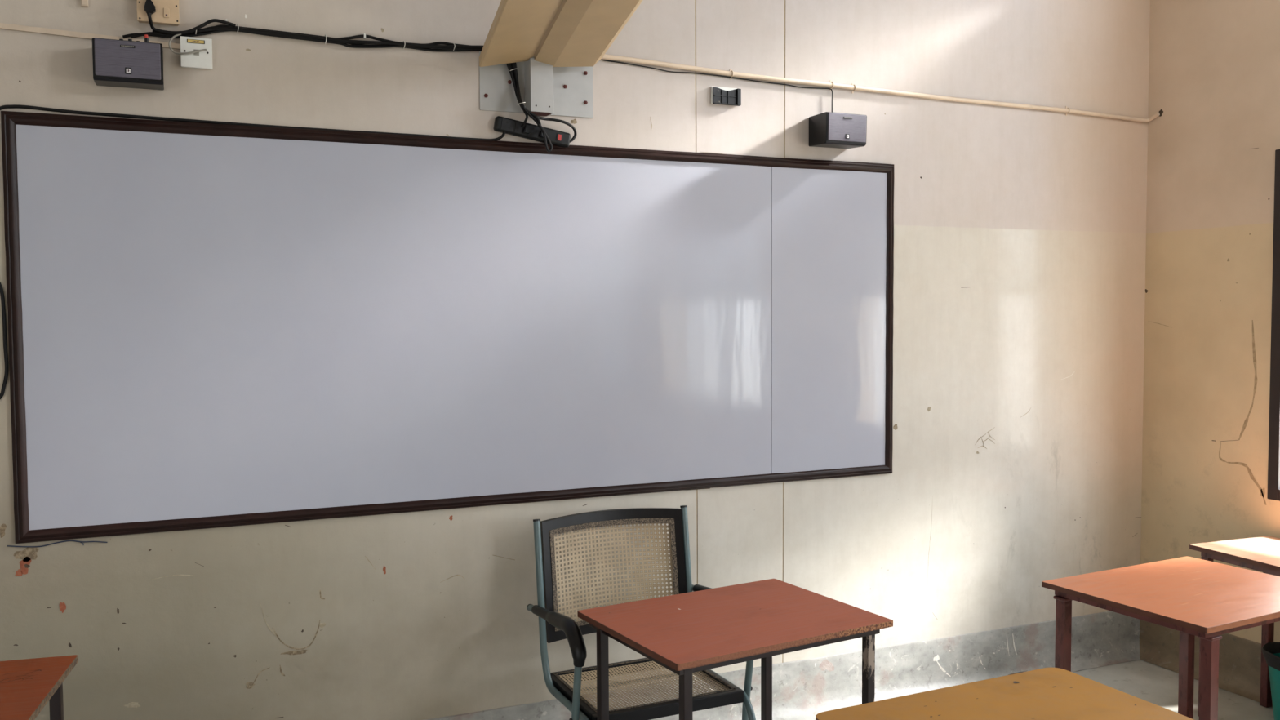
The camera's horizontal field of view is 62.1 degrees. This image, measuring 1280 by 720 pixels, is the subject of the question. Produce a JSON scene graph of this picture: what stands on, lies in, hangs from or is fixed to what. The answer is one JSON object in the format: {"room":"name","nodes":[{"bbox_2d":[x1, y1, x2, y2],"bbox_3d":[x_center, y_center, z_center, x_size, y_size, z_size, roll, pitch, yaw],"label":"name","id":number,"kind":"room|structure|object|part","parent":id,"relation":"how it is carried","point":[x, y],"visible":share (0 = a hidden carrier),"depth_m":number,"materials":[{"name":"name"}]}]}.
{"room":"classroom","nodes":[
{"label":"classroom","id":0,"kind":"room"},
{"bbox_2d":[0,0,1150,719],"bbox_3d":[-0.799,-0.456,3.918,7.520,4.000,0.241,-1,3,-23],"label":"wall","id":1,"kind":"structure","parent":0,"point":[1020,234],"depth_m":4.32,"materials":[{"name":"paint"}]},
{"bbox_2d":[7,540,107,547],"bbox_3d":[-1.848,0.586,3.373,0.280,0.020,0.012,-1,3,-23],"label":"loose wire","id":2,"kind":"object","parent":1,"relation":"attached to","point":[82,542],"visible":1,"depth_m":3.37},
{"bbox_2d":[80,0,88,7],"bbox_3d":[-1.745,-1.160,3.337,0.020,0.099,0.015,-1,3,-23],"label":"stub","id":3,"kind":"object","parent":1,"relation":"attached to","point":[84,3],"visible":1,"depth_m":3.33,"materials":[{"name":"beige plastic"}]},
{"bbox_2d":[0,22,180,49],"bbox_3d":[-1.760,-1.021,3.339,0.594,0.036,0.010,-1,3,-23],"label":"conduit pipe","id":4,"kind":"object","parent":1,"relation":"attached to","point":[2,26],"depth_m":3.32,"materials":[{"name":"beige plastic"}]},
{"bbox_2d":[92,34,164,90],"bbox_3d":[-1.605,-0.944,3.337,0.196,0.162,0.144,-1,3,-23],"label":"wall speaker","id":5,"kind":"object","parent":1,"relation":"attached to","point":[121,63],"visible":1,"depth_m":3.28,"materials":[{"name":"black plastic"}]},
{"bbox_2d":[93,38,160,79],"bbox_3d":[-1.580,-0.928,3.279,0.184,0.111,0.011,-1,3,-23],"label":"grille","id":6,"kind":"object","parent":5,"relation":"attached to","point":[113,60],"depth_m":3.27,"materials":[{"name":"fabric"}]},
{"bbox_2d":[136,0,179,26],"bbox_3d":[-1.546,-1.143,3.408,0.123,0.127,0.043,-1,3,-23],"label":"switchboard","id":7,"kind":"object","parent":1,"relation":"attached to","point":[166,13],"visible":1,"depth_m":3.40,"materials":[{"name":"beige plastic"}]},
{"bbox_2d":[163,8,168,17],"bbox_3d":[-1.516,-1.112,3.402,0.016,0.030,0.004,-1,3,-23],"label":"rocker switch","id":8,"kind":"object","parent":7,"relation":"attached to","point":[166,11],"depth_m":3.40,"materials":[{"name":"beige plastic"}]},
{"bbox_2d":[144,0,235,34],"bbox_3d":[-1.449,-1.101,3.429,0.272,0.102,0.040,-1,3,-23],"label":"cable","id":9,"kind":"object","parent":7,"relation":"attached to","point":[149,7],"visible":1,"depth_m":3.41,"materials":[{"name":"black plastic"}]},
{"bbox_3d":[-1.447,-1.081,3.432,0.266,0.063,0.039,-1,3,-23],"label":"cord","id":10,"kind":"part","parent":9,"relation":"part of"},
{"bbox_2d":[180,35,212,69],"bbox_3d":[-1.447,-1.000,3.465,0.096,0.098,0.031,-1,3,-23],"label":"socket","id":11,"kind":"object","parent":1,"relation":"attached to","point":[202,60],"visible":1,"depth_m":3.45,"materials":[{"name":"white plastic"}]},
{"bbox_2d":[168,33,206,54],"bbox_3d":[-1.463,-1.022,3.435,0.113,0.070,0.015,-1,3,-20],"label":"cable","id":12,"kind":"object","parent":11,"relation":"attached to","point":[176,35],"visible":1,"depth_m":3.43,"materials":[{"name":"grey plastic"}]},
{"bbox_2d":[122,18,483,51],"bbox_3d":[-1.105,-1.084,3.610,1.180,0.093,0.034,-1,3,-23],"label":"cable bundle","id":13,"kind":"object","parent":1,"relation":"attached to","point":[438,46],"visible":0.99,"depth_m":3.63,"materials":[{"name":"black plastic"}]},
{"bbox_2d":[0,111,893,543],"bbox_3d":[-0.423,-0.177,3.934,3.332,1.427,0.053,-1,3,-23],"label":"whiteboard","id":14,"kind":"object","parent":1,"relation":"attached to","point":[211,325],"depth_m":3.79,"materials":[{"name":"plastic"}]},
{"bbox_3d":[-1.938,-0.095,3.297,0.040,1.340,0.023,-1,3,-23],"label":"frame rail","id":15,"kind":"part","parent":14,"relation":"part of","materials":[{"name":"brown wood"}]},
{"bbox_2d":[0,104,506,399],"bbox_3d":[-1.278,-0.343,3.576,1.712,0.952,0.028,-1,3,-23],"label":"extension cord","id":16,"kind":"object","parent":14,"relation":"on","point":[14,106],"visible":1,"depth_m":3.39,"materials":[{"name":"black plastic"}]},
{"bbox_3d":[-0.432,-0.784,3.919,3.330,0.040,0.023,-1,3,-23],"label":"frame rail","id":17,"kind":"part","parent":14,"relation":"part of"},
{"bbox_3d":[-0.425,0.515,3.981,3.330,0.040,0.023,-1,3,-23],"label":"frame rail","id":18,"kind":"part","parent":14,"relation":"part of","materials":[{"name":"brown wood"}]},
{"bbox_2d":[500,118,513,132],"bbox_3d":[-0.483,-0.856,3.868,0.050,0.048,0.002,-1,3,-23],"label":"socket","id":19,"kind":"object","parent":14,"relation":"attached to","point":[506,124],"depth_m":3.87,"materials":[{"name":"black plastic"}]},
{"bbox_2d":[514,121,527,135],"bbox_3d":[-0.436,-0.848,3.889,0.050,0.048,0.002,-1,3,-23],"label":"socket","id":20,"kind":"object","parent":14,"relation":"attached to","point":[518,131],"depth_m":3.89,"materials":[{"name":"black plastic"}]},
{"bbox_3d":[-0.393,-0.841,3.917,0.292,0.098,0.052,-1,3,-23],"label":"power strip","id":21,"kind":"part","parent":14,"relation":"part of","materials":[{"name":"black plastic"}]},
{"bbox_2d":[528,124,540,137],"bbox_3d":[-0.389,-0.841,3.909,0.050,0.048,0.002,-1,3,-23],"label":"socket","id":22,"kind":"object","parent":14,"relation":"attached to","point":[534,131],"depth_m":3.91,"materials":[{"name":"black plastic"}]},
{"bbox_3d":[-0.299,-0.827,3.948,0.024,0.028,0.003,9,-1,-24],"label":"switch frame","id":23,"kind":"part","parent":14,"relation":"part of","materials":[{"name":"black plastic"}]},
{"bbox_2d":[557,133,561,140],"bbox_3d":[-0.299,-0.827,3.946,0.014,0.022,0.004,9,-1,-24],"label":"rocker switch","id":24,"kind":"object","parent":14,"relation":"attached to","point":[559,135],"depth_m":3.94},
{"bbox_3d":[0.806,-0.165,4.489,0.579,1.284,0.008,-1,3,-23],"label":"board panel","id":25,"kind":"part","parent":14,"relation":"part of","materials":[{"name":"plastic"}]},
{"bbox_3d":[1.082,-0.173,4.603,0.040,1.340,0.023,-1,3,-23],"label":"frame rail","id":26,"kind":"part","parent":14,"relation":"part of","materials":[{"name":"brown wood"}]},
{"bbox_2d":[479,0,642,118],"bbox_3d":[-0.192,-1.097,3.311,0.462,0.439,1.364,-1,3,-16],"label":"mount","id":27,"kind":"object","parent":1,"relation":"attached to","point":[555,46],"visible":0.98,"depth_m":3.74,"materials":[{"name":"white paint"}]},
{"bbox_3d":[-0.380,-1.026,3.940,0.439,0.225,0.005,-1,3,-23],"label":"wall plate","id":28,"kind":"part","parent":27,"relation":"part of","materials":[{"name":"white paint"}]},
{"bbox_2d":[506,62,577,152],"bbox_3d":[-0.353,-0.934,3.893,0.281,0.352,0.091,-1,3,-23],"label":"cable","id":29,"kind":"object","parent":27,"relation":"hanging from","point":[512,67],"visible":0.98,"depth_m":3.86,"materials":[{"name":"black plastic"}]},
{"bbox_2d":[603,59,832,112],"bbox_3d":[0.333,-1.085,4.241,1.028,0.136,0.011,-1,3,-23],"label":"wire","id":30,"kind":"object","parent":1,"relation":"attached to","point":[603,60],"visible":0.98,"depth_m":4.24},
{"bbox_2d":[711,86,741,106],"bbox_3d":[0.343,-1.054,4.242,0.124,0.070,0.025,-1,3,-23],"label":"holder","id":31,"kind":"object","parent":1,"relation":"attached to","point":[719,95],"visible":1,"depth_m":4.24,"materials":[{"name":"black plastic"}]},
{"bbox_2d":[424,610,1140,719],"bbox_3d":[-0.727,1.428,3.864,7.040,0.236,0.075,-1,3,-23],"label":"baseboard","id":32,"kind":"structure","parent":1,"relation":"attached to","point":[802,689],"depth_m":4.73,"materials":[{"name":"white paint"}]},
{"bbox_2d":[808,111,866,148],"bbox_3d":[0.819,-0.945,4.388,0.196,0.126,0.144,-1,3,-23],"label":"wall speaker","id":33,"kind":"object","parent":1,"relation":"attached to","point":[827,129],"visible":1,"depth_m":4.33,"materials":[{"name":"black plastic"}]},
{"bbox_2d":[827,112,866,142],"bbox_3d":[0.844,-0.947,4.330,0.184,0.111,0.011,-1,3,-23],"label":"grille","id":34,"kind":"object","parent":33,"relation":"attached to","point":[842,127],"depth_m":4.32,"materials":[{"name":"metal"}]},
{"bbox_2d":[601,53,1159,122],"bbox_3d":[1.168,-1.156,4.570,2.878,0.076,0.071,-1,3,-23],"label":"conduit pipe","id":35,"kind":"object","parent":1,"relation":"attached to","point":[611,57],"visible":0.99,"depth_m":4.49,"materials":[{"name":"beige paint"}]},
{"bbox_2d":[1071,659,1274,719],"bbox_3d":[0.969,1.784,-0.035,7.520,0.120,9.080,-1,3,-23],"label":"floor","id":36,"kind":"structure","parent":0,"point":[1150,682],"depth_m":4.80,"materials":[{"name":"grey concrete"}]},
{"bbox_2d":[0,654,78,719],"bbox_3d":[-1.945,1.244,2.705,0.818,0.730,0.625,-1,3,-16],"label":"school desk","id":37,"kind":"object","parent":36,"relation":"on","point":[27,686],"visible":1,"depth_m":2.89,"materials":[{"name":"orange laminate"}]},
{"bbox_3d":[-1.673,1.250,3.060,0.030,0.682,0.030,-1,3,-16],"label":"leg","id":38,"kind":"part","parent":37,"relation":"part of","materials":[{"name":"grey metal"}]},
{"bbox_2d":[526,505,755,719],"bbox_3d":[0.007,1.063,3.777,0.703,0.969,0.626,-2,3,-25],"label":"armchair","id":39,"kind":"object","parent":36,"relation":"on","point":[553,625],"visible":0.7,"depth_m":3.91,"materials":[{"name":"black metal"}]},
{"bbox_3d":[-0.250,1.074,3.632,0.030,0.964,0.579,-2,3,-26],"label":"frame","id":40,"kind":"part","parent":39,"relation":"part of","materials":[{"name":"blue metal"}]},
{"bbox_3d":[-0.100,0.791,3.990,0.568,0.438,0.128,-2,3,-25],"label":"frame","id":41,"kind":"part","parent":39,"relation":"part of","materials":[{"name":"black wood"}]},
{"bbox_3d":[0.009,1.165,3.777,0.560,0.043,0.467,-2,3,-25],"label":"seat frame","id":42,"kind":"part","parent":39,"relation":"part of","materials":[{"name":"black wood"}]},
{"bbox_3d":[0.283,1.060,3.880,0.030,0.964,0.579,-2,3,-24],"label":"frame","id":43,"kind":"part","parent":39,"relation":"part of","materials":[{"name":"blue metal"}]},
{"bbox_2d":[577,578,893,719],"bbox_3d":[0.303,1.196,3.476,0.818,0.730,0.625,-2,3,-30],"label":"school desk","id":44,"kind":"object","parent":36,"relation":"on","point":[686,633],"visible":1,"depth_m":3.40,"materials":[{"name":"red laminate"}]},
{"bbox_3d":[-0.119,1.210,3.435,0.030,0.710,0.030,-2,3,-30],"label":"leg","id":45,"kind":"part","parent":44,"relation":"part of","materials":[{"name":"black metal"}]},
{"bbox_3d":[0.133,1.226,3.072,0.030,0.710,0.030,-2,3,-30],"label":"leg","id":46,"kind":"part","parent":44,"relation":"part of","materials":[{"name":"black metal"}]},
{"bbox_3d":[0.456,1.188,3.826,0.030,0.710,0.030,-2,3,-30],"label":"leg","id":47,"kind":"part","parent":44,"relation":"part of","materials":[{"name":"black metal"}]},
{"bbox_3d":[0.736,1.206,3.425,0.030,0.710,0.030,-2,3,-30],"label":"leg","id":48,"kind":"part","parent":44,"relation":"part of","materials":[{"name":"metal"}]},
{"bbox_2d":[815,667,1194,719],"bbox_3d":[0.920,1.238,2.521,0.818,0.730,0.628,-2,3,-25],"label":"school desk","id":49,"kind":"object","parent":36,"relation":"on","point":[1045,693],"visible":1,"depth_m":2.67,"materials":[{"name":"laminate"}]},
{"bbox_2d":[1041,555,1279,719],"bbox_3d":[1.976,1.172,3.791,0.823,0.729,0.646,-2,3,-28],"label":"school desk","id":50,"kind":"object","parent":36,"relation":"on","point":[1193,597],"visible":1,"depth_m":3.73,"materials":[{"name":"red laminate"}]},
{"bbox_3d":[1.534,1.195,3.857,0.052,0.682,0.052,-2,3,-28],"label":"leg","id":51,"kind":"part","parent":50,"relation":"part of","materials":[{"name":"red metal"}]},
{"bbox_3d":[2.150,1.177,4.179,0.052,0.682,0.052,-2,3,-28],"label":"leg","id":52,"kind":"part","parent":50,"relation":"part of","materials":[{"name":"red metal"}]},
{"bbox_3d":[1.817,1.215,3.399,0.052,0.682,0.052,-2,3,-28],"label":"leg","id":53,"kind":"part","parent":50,"relation":"part of","materials":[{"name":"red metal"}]},
{"bbox_2d":[1189,535,1279,716],"bbox_3d":[2.731,1.159,3.985,0.460,0.729,1.220,-1,3,-20],"label":"school desk","id":54,"kind":"object","parent":36,"relation":"on","point":[1261,553],"visible":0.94,"depth_m":4.40,"materials":[{"name":"brown laminate"}]},
{"bbox_3d":[2.371,1.162,4.453,0.034,0.682,0.034,-1,3,-20],"label":"leg","id":55,"kind":"part","parent":54,"relation":"part of","materials":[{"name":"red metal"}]},
{"bbox_3d":[2.704,1.155,4.575,0.034,0.682,0.034,-1,3,-20],"label":"leg","id":56,"kind":"part","parent":54,"relation":"part of","materials":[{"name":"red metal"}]},
{"bbox_2d":[1262,641,1279,719],"bbox_3d":[2.722,1.351,4.377,0.284,0.304,0.284,-1,3,-23],"label":"waste bin","id":57,"kind":"object","parent":36,"relation":"on","point":[1271,651],"visible":1,"depth_m":4.38,"materials":[{"name":"teal plastic"}]},
{"bbox_2d":[1140,0,1279,643],"bbox_3d":[4.298,-0.360,1.312,0.241,4.000,8.600,-1,3,-23],"label":"wall","id":58,"kind":"structure","parent":0,"point":[1214,65],"depth_m":4.89,"materials":[{"name":"paint"}]},
{"bbox_2d":[1139,619,1272,706],"bbox_3d":[4.166,1.522,1.334,0.075,0.236,8.590,-1,3,-23],"label":"baseboard","id":59,"kind":"structure","parent":58,"relation":"attached to","point":[1239,658],"depth_m":4.84,"materials":[{"name":"grey paint"}]},
{"bbox_2d":[1266,149,1279,501],"bbox_3d":[3.166,-0.112,3.784,0.138,1.513,1.852,-1,3,-23],"label":"window frame","id":60,"kind":"structure","parent":58,"relation":"in","point":[1273,463],"depth_m":4.59,"materials":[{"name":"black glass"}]}
]}

